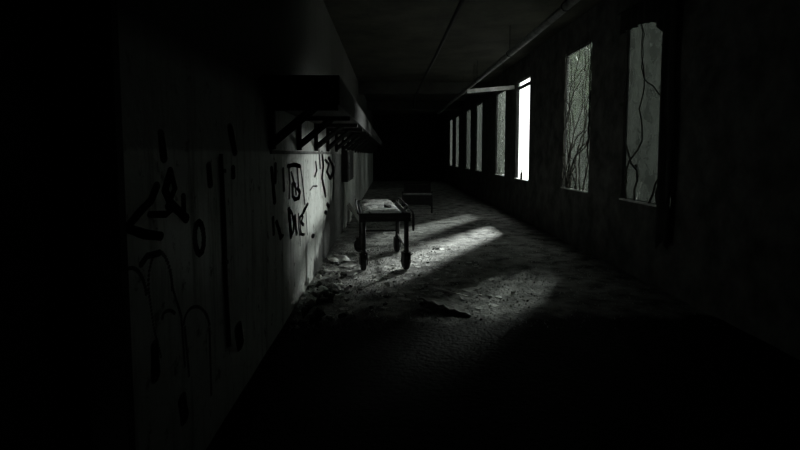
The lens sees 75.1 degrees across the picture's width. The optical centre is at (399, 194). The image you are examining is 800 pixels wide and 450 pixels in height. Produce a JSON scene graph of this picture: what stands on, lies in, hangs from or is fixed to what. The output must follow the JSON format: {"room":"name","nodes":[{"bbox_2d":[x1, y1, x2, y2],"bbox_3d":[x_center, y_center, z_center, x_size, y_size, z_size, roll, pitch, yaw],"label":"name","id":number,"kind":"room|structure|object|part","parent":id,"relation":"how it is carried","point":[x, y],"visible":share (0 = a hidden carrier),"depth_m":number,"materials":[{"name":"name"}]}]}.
{"room":"hospital interior","nodes":[
{"label":"hospital interior","id":0,"kind":"room"},
{"bbox_2d":[117,0,372,449],"bbox_3d":[-1.368,-1.396,13.910,0.202,4.000,34.000,0,5,-1],"label":"wall","id":1,"kind":"structure","parent":0,"point":[193,73],"depth_m":2.93,"materials":[{"name":"paint"}]},
{"bbox_2d":[0,0,135,449],"bbox_3d":[-1.116,0.393,1.384,0.220,2.200,1.140,0,5,-1],"label":"door","id":2,"kind":"structure","parent":1,"relation":"in","point":[66,374],"depth_m":1.77,"materials":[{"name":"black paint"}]},
{"bbox_3d":[-1.167,0.413,1.385,0.058,2.140,1.040,0,5,-1],"label":"panel","id":3,"kind":"part","parent":2,"relation":"part of","materials":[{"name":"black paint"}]},
{"bbox_3d":[-1.116,0.393,1.384,0.220,2.200,1.140,0,5,-1],"label":"frame","id":4,"kind":"part","parent":2,"relation":"part of","materials":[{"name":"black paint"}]},
{"bbox_2d":[270,150,341,153],"bbox_3d":[-1.135,-0.601,7.435,0.018,0.032,6.240,0,5,-1],"label":"trim","id":5,"kind":"structure","parent":1,"relation":"attached to","point":[271,151],"depth_m":5.62,"materials":[{"name":"paint"}]},
{"bbox_2d":[267,75,382,152],"bbox_3d":[-1.025,-1.644,16.555,0.590,0.600,24.700,0,5,-1],"label":"wall shelf","id":6,"kind":"object","parent":1,"relation":"attached to","point":[325,101],"visible":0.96,"depth_m":4.29,"materials":[{"name":"brown wood"}]},
{"bbox_3d":[-1.058,-0.559,4.300,0.049,0.360,0.060,0,5,-1],"label":"post","id":7,"kind":"part","parent":6,"relation":"part of","materials":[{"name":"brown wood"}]},
{"bbox_3d":[-1.083,-0.661,5.596,0.049,0.360,0.060,0,5,-1],"label":"post","id":8,"kind":"part","parent":6,"relation":"part of","materials":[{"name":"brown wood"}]},
{"bbox_3d":[-0.773,-0.717,4.293,0.520,0.045,0.060,0,5,-1],"label":"arm","id":9,"kind":"part","parent":6,"relation":"part of","materials":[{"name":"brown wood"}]},
{"bbox_3d":[-1.108,-0.763,6.891,0.049,0.360,0.060,0,5,-1],"label":"post","id":10,"kind":"part","parent":6,"relation":"part of","materials":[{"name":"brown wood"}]},
{"bbox_3d":[-1.133,-0.865,8.187,0.049,0.360,0.060,0,5,-1],"label":"post","id":11,"kind":"part","parent":6,"relation":"part of","materials":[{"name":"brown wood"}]},
{"bbox_3d":[-0.798,-0.819,5.589,0.520,0.045,0.060,0,5,-1],"label":"arm","id":12,"kind":"part","parent":6,"relation":"part of","materials":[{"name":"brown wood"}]},
{"bbox_3d":[-1.158,-0.967,9.483,0.049,0.360,0.060,0,5,-1],"label":"post","id":13,"kind":"part","parent":6,"relation":"part of","materials":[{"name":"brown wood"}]},
{"bbox_3d":[-0.824,-0.920,6.885,0.520,0.045,0.060,0,5,-1],"label":"arm","id":14,"kind":"part","parent":6,"relation":"part of","materials":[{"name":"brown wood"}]},
{"bbox_3d":[-0.849,-1.022,8.180,0.520,0.045,0.060,0,5,-1],"label":"arm","id":15,"kind":"part","parent":6,"relation":"part of","materials":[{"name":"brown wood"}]},
{"bbox_3d":[-0.874,-1.124,9.476,0.520,0.045,0.060,0,5,-1],"label":"arm","id":16,"kind":"part","parent":6,"relation":"part of","materials":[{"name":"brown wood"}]},
{"bbox_3d":[-0.898,-1.226,10.772,0.520,0.045,0.060,0,5,-1],"label":"arm","id":17,"kind":"part","parent":6,"relation":"part of","materials":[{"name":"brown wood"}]},
{"bbox_2d":[341,150,353,181],"bbox_3d":[-1.133,-0.653,11.489,0.178,0.660,1.550,0,5,-1],"label":"upper cabinet","id":18,"kind":"object","parent":1,"relation":"attached to","point":[347,156],"visible":1,"depth_m":10.74,"materials":[{"name":"wood"}]},
{"bbox_3d":[-1.084,-0.653,11.490,0.015,0.580,1.470,0,5,-1],"label":"door","id":19,"kind":"part","parent":18,"relation":"part of","materials":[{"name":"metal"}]},
{"bbox_2d":[373,115,443,180],"bbox_3d":[0.443,-2.736,30.945,4.480,4.000,0.100,0,5,-1],"label":"wall","id":20,"kind":"structure","parent":0,"point":[412,149],"depth_m":30.90,"materials":[{"name":"black paint"}]},
{"bbox_2d":[323,0,602,114],"bbox_3d":[0.771,-3.492,13.786,4.480,0.200,34.000,0,5,-1],"label":"ceiling","id":21,"kind":"structure","parent":0,"point":[480,31],"depth_m":10.76,"materials":[{"name":"grey paint"}]},
{"bbox_2d":[367,101,462,109],"bbox_3d":[0.656,-3.922,22.880,4.200,0.370,0.340,0,5,-1],"label":"ceiling beam","id":22,"kind":"structure","parent":21,"relation":"attached to","point":[371,105],"depth_m":22.71,"materials":[{"name":"concrete"}]},
{"bbox_2d":[359,82,489,94],"bbox_3d":[0.773,-3.444,16.800,4.200,0.370,0.340,0,5,-1],"label":"ceiling beam","id":23,"kind":"structure","parent":21,"relation":"attached to","point":[365,88],"depth_m":16.64,"materials":[{"name":"concrete"}]},
{"bbox_2d":[413,0,464,107],"bbox_3d":[0.730,-2.459,8.159,0.129,0.957,14.231,0,5,-2],"label":"cable","id":24,"kind":"object","parent":21,"relation":"hanging from","point":[461,2],"visible":1,"depth_m":8.55,"materials":[{"name":"black rubber"}]},
{"bbox_2d":[467,64,514,92],"bbox_3d":[2.329,-2.978,13.305,1.223,0.749,0.040,0,5,-1],"label":"batten","id":25,"kind":"object","parent":21,"relation":"hanging from","point":[511,87],"visible":1,"depth_m":13.30,"materials":[{"name":"wood"}]},
{"bbox_2d":[437,0,579,113],"bbox_3d":[1.924,-2.973,12.093,0.160,0.570,21.500,0,5,-1],"label":"ceiling pipe","id":26,"kind":"object","parent":21,"relation":"hanging from","point":[568,4],"visible":0.99,"depth_m":8.45,"materials":[{"name":"metal"}]},
{"bbox_2d":[206,181,799,449],"bbox_3d":[0.801,0.494,14.100,4.340,0.022,34.100,0,5,-1],"label":"floor","id":27,"kind":"structure","parent":0,"point":[563,385],"depth_m":4.01,"materials":[{"name":"concrete"}]},
{"bbox_2d":[306,294,316,303],"bbox_3d":[-0.938,1.097,5.469,0.174,0.099,0.095,4,6,41],"label":"chunk","id":28,"kind":"object","parent":27,"relation":"on","point":[311,299],"visible":1,"depth_m":5.43,"materials":[{"name":"paint"}]},
{"bbox_2d":[309,289,318,295],"bbox_3d":[-0.930,1.055,5.585,0.100,0.079,0.104,1,5,14],"label":"chunk","id":29,"kind":"object","parent":27,"relation":"on","point":[314,292],"visible":0.91,"depth_m":5.56,"materials":[{"name":"paint"}]},
{"bbox_2d":[315,281,322,287],"bbox_3d":[-0.928,1.031,6.015,0.093,0.072,0.080,1,5,16],"label":"chunk","id":30,"kind":"object","parent":27,"relation":"on","point":[319,283],"visible":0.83,"depth_m":5.99,"materials":[{"name":"grey concrete"}]},
{"bbox_2d":[318,285,327,294],"bbox_3d":[-0.856,1.060,5.718,0.127,0.121,0.142,-1,5,-18],"label":"chunk","id":31,"kind":"object","parent":27,"relation":"on","point":[321,288],"visible":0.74,"depth_m":5.68,"materials":[{"name":"paint"}]},
{"bbox_2d":[324,282,331,290],"bbox_3d":[-0.827,1.045,5.928,0.077,0.086,0.124,-1,5,-17],"label":"chunk","id":32,"kind":"object","parent":27,"relation":"on","point":[325,283],"visible":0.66,"depth_m":5.92,"materials":[{"name":"paint"}]},
{"bbox_2d":[325,268,339,271],"bbox_3d":[-0.935,1.021,7.136,0.200,0.025,0.181,-1,5,-13],"label":"paper sheet","id":33,"kind":"object","parent":27,"relation":"on","point":[329,269],"visible":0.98,"depth_m":7.11,"materials":[{"name":"white paper"}]},
{"bbox_2d":[331,282,338,288],"bbox_3d":[-0.772,1.056,6.081,0.130,0.087,0.073,3,5,32],"label":"chunk","id":34,"kind":"object","parent":27,"relation":"on","point":[333,285],"visible":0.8,"depth_m":6.06,"materials":[{"name":"paint"}]},
{"bbox_2d":[327,255,350,261],"bbox_3d":[-0.929,0.957,7.833,0.300,0.044,0.360,-2,5,-24],"label":"paper sheet","id":35,"kind":"object","parent":27,"relation":"on","point":[340,258],"visible":0.98,"depth_m":7.80,"materials":[{"name":"white paper"}]},
{"bbox_2d":[339,307,349,310],"bbox_3d":[-0.575,1.177,5.372,0.112,0.012,0.114,-1,5,-10],"label":"flake","id":36,"kind":"object","parent":27,"relation":"on","point":[341,308],"visible":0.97,"depth_m":5.37,"materials":[{"name":"grey paint"}]},
{"bbox_2d":[344,182,346,227],"bbox_3d":[-1.201,0.196,11.405,0.035,1.020,0.250,0,5,-1],"label":"wooden upright","id":37,"kind":"object","parent":27,"relation":"on","point":[345,204],"visible":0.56,"depth_m":11.29,"materials":[{"name":"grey wood"}]},
{"bbox_2d":[338,263,357,267],"bbox_3d":[-0.741,1.006,7.439,0.201,0.015,0.240,2,5,26],"label":"paper sheet","id":38,"kind":"object","parent":27,"relation":"on","point":[347,265],"visible":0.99,"depth_m":7.42,"materials":[{"name":"white paper"}]},
{"bbox_2d":[339,271,356,275],"bbox_3d":[-0.680,1.039,6.841,0.151,0.022,0.220,3,6,37],"label":"paper sheet","id":39,"kind":"object","parent":27,"relation":"on","point":[350,273],"visible":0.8,"depth_m":6.85,"materials":[{"name":"white paper"}]},
{"bbox_2d":[347,204,358,222],"bbox_3d":[-1.003,0.459,11.805,0.091,0.436,0.713,-3,5,-32],"label":"plank","id":40,"kind":"object","parent":27,"relation":"on","point":[350,207],"visible":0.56,"depth_m":11.86,"materials":[{"name":"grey wood"}]},
{"bbox_2d":[354,197,414,269],"bbox_3d":[-0.314,0.533,8.153,0.823,0.858,2.232,0,5,-6],"label":"gurney","id":41,"kind":"object","parent":27,"relation":"on","point":[366,213],"visible":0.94,"depth_m":7.17,"materials":[{"name":"metal"}]},
{"bbox_3d":[-0.629,0.445,8.402,0.065,0.485,0.068,0,5,-6],"label":"leg","id":42,"kind":"part","parent":41,"relation":"part of","materials":[{"name":"metal"}]},
{"bbox_3d":[-0.499,0.546,7.113,0.065,0.485,0.068,0,5,-6],"label":"leg","id":43,"kind":"part","parent":41,"relation":"part of","materials":[{"name":"metal"}]},
{"bbox_3d":[-0.271,0.690,7.802,0.622,0.032,1.300,0,5,-6],"label":"rail","id":44,"kind":"part","parent":41,"relation":"part of","materials":[{"name":"metal"}]},
{"bbox_3d":[-0.307,0.220,8.130,0.706,0.115,2.218,0,5,-6],"label":"frame","id":45,"kind":"part","parent":41,"relation":"part of","materials":[{"name":"metal"}]},
{"bbox_3d":[-0.042,0.440,8.461,0.065,0.485,0.068,0,5,-6],"label":"leg","id":46,"kind":"part","parent":41,"relation":"part of","materials":[{"name":"metal"}]},
{"bbox_3d":[0.057,0.264,8.119,0.085,0.316,2.076,0,5,-6],"label":"rail","id":47,"kind":"part","parent":41,"relation":"part of","materials":[{"name":"metal"}]},
{"bbox_3d":[0.088,0.541,7.171,0.065,0.485,0.068,0,5,-6],"label":"leg","id":48,"kind":"part","parent":41,"relation":"part of","materials":[{"name":"metal"}]},
{"bbox_2d":[402,181,432,212],"bbox_3d":[0.503,0.033,15.035,0.852,0.775,2.022,0,5,2],"label":"hospital bed","id":49,"kind":"object","parent":27,"relation":"on","point":[413,193],"visible":0.97,"depth_m":14.07,"materials":[{"name":"metal"}]},
{"bbox_3d":[0.471,-0.023,14.053,0.780,0.052,0.052,0,5,2],"label":"rail","id":50,"kind":"part","parent":49,"relation":"part of","materials":[{"name":"grey metal"}]},
{"bbox_2d":[417,295,470,316],"bbox_3d":[0.483,1.116,5.463,0.739,0.126,0.453,3,5,32],"label":"lifted fibreboard","id":51,"kind":"object","parent":27,"relation":"on","point":[450,305],"visible":1,"depth_m":5.37,"materials":[{"name":"wood"}]},
{"bbox_2d":[432,287,468,296],"bbox_3d":[0.569,1.100,5.902,0.489,0.033,0.035,4,6,41],"label":"broken lath","id":52,"kind":"object","parent":27,"relation":"on","point":[432,287],"visible":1,"depth_m":5.89,"materials":[{"name":"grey wood"}]},
{"bbox_2d":[290,209,715,331],"bbox_3d":[0.873,0.816,9.915,4.105,0.040,10.405,0,5,-1],"label":"debris","id":53,"kind":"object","parent":27,"relation":"on","point":[376,272],"depth_m":6.34,"materials":[{"name":"paint"}]},
{"bbox_2d":[444,0,799,359],"bbox_3d":[2.970,-1.427,13.991,0.080,3.950,34.000,0,5,-1],"label":"wall","id":54,"kind":"structure","parent":0,"point":[732,253],"depth_m":5.46,"materials":[{"name":"paint"}]},
{"bbox_2d":[449,119,451,165],"bbox_3d":[2.694,-2.740,27.361,0.105,2.430,1.270,0,5,-1],"label":"window","id":55,"kind":"structure","parent":54,"relation":"in","point":[451,119],"depth_m":27.48,"materials":[{"name":"grey glass"}]},
{"bbox_3d":[2.712,-2.740,27.362,0.004,2.370,1.210,0,5,-1],"label":"pane","id":56,"kind":"part","parent":55,"relation":"part of","materials":[{"name":"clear glass"}]},
{"bbox_2d":[454,116,458,166],"bbox_3d":[2.743,-2.544,24.869,0.105,2.430,1.270,0,5,-1],"label":"window","id":57,"kind":"structure","parent":54,"relation":"in","point":[457,117],"depth_m":24.93,"materials":[{"name":"grey glass"}]},
{"bbox_3d":[2.760,-2.544,24.870,0.004,2.370,1.210,0,5,-1],"label":"pane","id":58,"kind":"part","parent":57,"relation":"part of","materials":[{"name":"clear glass"}]},
{"bbox_2d":[465,109,470,169],"bbox_3d":[2.811,-2.266,21.331,0.105,2.430,1.270,0,5,-1],"label":"window","id":59,"kind":"structure","parent":54,"relation":"in","point":[468,112],"depth_m":21.45,"materials":[{"name":"grey glass"}]},
{"bbox_2d":[475,103,481,171],"bbox_3d":[2.861,-2.062,18.739,0.105,2.430,1.270,0,5,-1],"label":"window","id":60,"kind":"structure","parent":54,"relation":"in","point":[479,106],"depth_m":18.81,"materials":[{"name":"grey glass"}]},
{"bbox_3d":[2.878,-2.062,18.740,0.004,2.370,1.210,0,5,-1],"label":"pane","id":61,"kind":"part","parent":60,"relation":"part of","materials":[{"name":"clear glass"}]},
{"bbox_2d":[494,90,505,176],"bbox_3d":[2.931,-1.775,15.101,0.105,2.430,1.270,0,5,-1],"label":"window","id":62,"kind":"structure","parent":54,"relation":"in","point":[503,90],"depth_m":15.71,"materials":[{"name":"black metal"}]},
{"bbox_2d":[514,76,529,180],"bbox_3d":[2.979,-1.567,12.581,0.105,2.450,1.270,0,5,-1],"label":"window","id":63,"kind":"structure","parent":54,"relation":"in","point":[528,77],"depth_m":13.14,"materials":[{"name":"black metal"}]},
{"bbox_2d":[561,41,591,192],"bbox_3d":[3.050,-1.290,8.942,0.105,2.430,1.270,0,5,-1],"label":"window","id":64,"kind":"structure","parent":54,"relation":"in","point":[587,44],"depth_m":9.49,"materials":[{"name":"black metal"}]},
{"bbox_3d":[3.050,-0.090,9.036,0.105,0.022,1.266,0,5,-1],"label":"sill","id":65,"kind":"part","parent":64,"relation":"part of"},
{"bbox_2d":[561,40,592,190],"bbox_3d":[3.017,-1.326,8.922,0.082,2.486,1.410,0,5,-2],"label":"climbing vine","id":66,"kind":"object","parent":64,"relation":"attached to","point":[568,175],"visible":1,"depth_m":8.98,"materials":[{"name":"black plant"}]},
{"bbox_2d":[619,22,670,206],"bbox_3d":[3.097,-1.097,6.480,0.105,2.430,1.270,0,5,-1],"label":"window","id":67,"kind":"structure","parent":54,"relation":"in","point":[646,158],"depth_m":6.64,"materials":[{"name":"grey glass"}]},
{"bbox_3d":[3.097,0.103,6.574,0.105,0.022,1.266,0,5,-1],"label":"sill","id":68,"kind":"part","parent":67,"relation":"part of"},
{"bbox_3d":[3.115,-1.097,6.480,0.040,2.430,1.270,0,5,-1],"label":"frame","id":69,"kind":"part","parent":67,"relation":"part of","materials":[{"name":"grey glass"}]},
{"bbox_2d":[619,24,659,204],"bbox_3d":[3.072,-1.132,6.514,0.089,2.469,1.373,0,5,-1],"label":"climbing vine","id":70,"kind":"object","parent":67,"relation":"attached to","point":[642,49],"visible":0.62,"depth_m":6.74,"materials":[{"name":"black plant"}]},
{"bbox_2d":[618,0,678,248],"bbox_3d":[3.029,-0.916,6.483,0.092,3.019,1.490,0,5,-1],"label":"curtain","id":71,"kind":"object","parent":54,"relation":"hanging from","point":[665,13],"visible":1,"depth_m":5.94,"materials":[{"name":"fabric"}]},
{"bbox_3d":[3.033,-2.407,6.365,0.084,0.028,1.490,0,5,-1],"label":"rod","id":72,"kind":"part","parent":71,"relation":"part of","materials":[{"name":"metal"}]},
{"label":"outside","id":73,"kind":"structure","parent":0,"visible":0},
{"bbox_2d":[504,157,528,179],"bbox_3d":[59.514,-7.067,110.952,116.720,0.001,300.000,0,5,-1],"label":"ground","id":74,"kind":"structure","parent":73,"point":[523,163],"depth_m":69.27,"materials":[{"name":"white"}]},
{"bbox_2d":[498,91,505,174],"bbox_3d":[7.256,-4.638,38.080,2.319,8.153,3.664,-1,5,-9],"label":"tree","id":75,"kind":"object","parent":74,"relation":"on","point":[501,127],"visible":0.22,"depth_m":37.01,"materials":[{"name":"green plant"}]},
{"bbox_2d":[567,107,590,189],"bbox_3d":[4.148,-0.460,11.087,1.162,3.127,2.266,0,5,-5],"label":"tree","id":76,"kind":"object","parent":74,"relation":"on","point":[583,156],"visible":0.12,"depth_m":10.92,"materials":[{"name":"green plant"}]},
{"bbox_2d":[568,54,591,143],"bbox_3d":[7.755,-2.828,22.368,3.148,6.396,3.064,-2,5,-26],"label":"tree","id":77,"kind":"object","parent":74,"relation":"on","point":[576,107],"visible":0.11,"depth_m":21.59,"materials":[{"name":"green plant"}]},
{"bbox_2d":[569,44,591,165],"bbox_3d":[11.321,-5.659,33.770,3.808,10.562,3.802,1,5,15],"label":"tree","id":78,"kind":"object","parent":74,"relation":"on","point":[582,52],"visible":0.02,"depth_m":32.46,"materials":[{"name":"green plant"}]}
]}

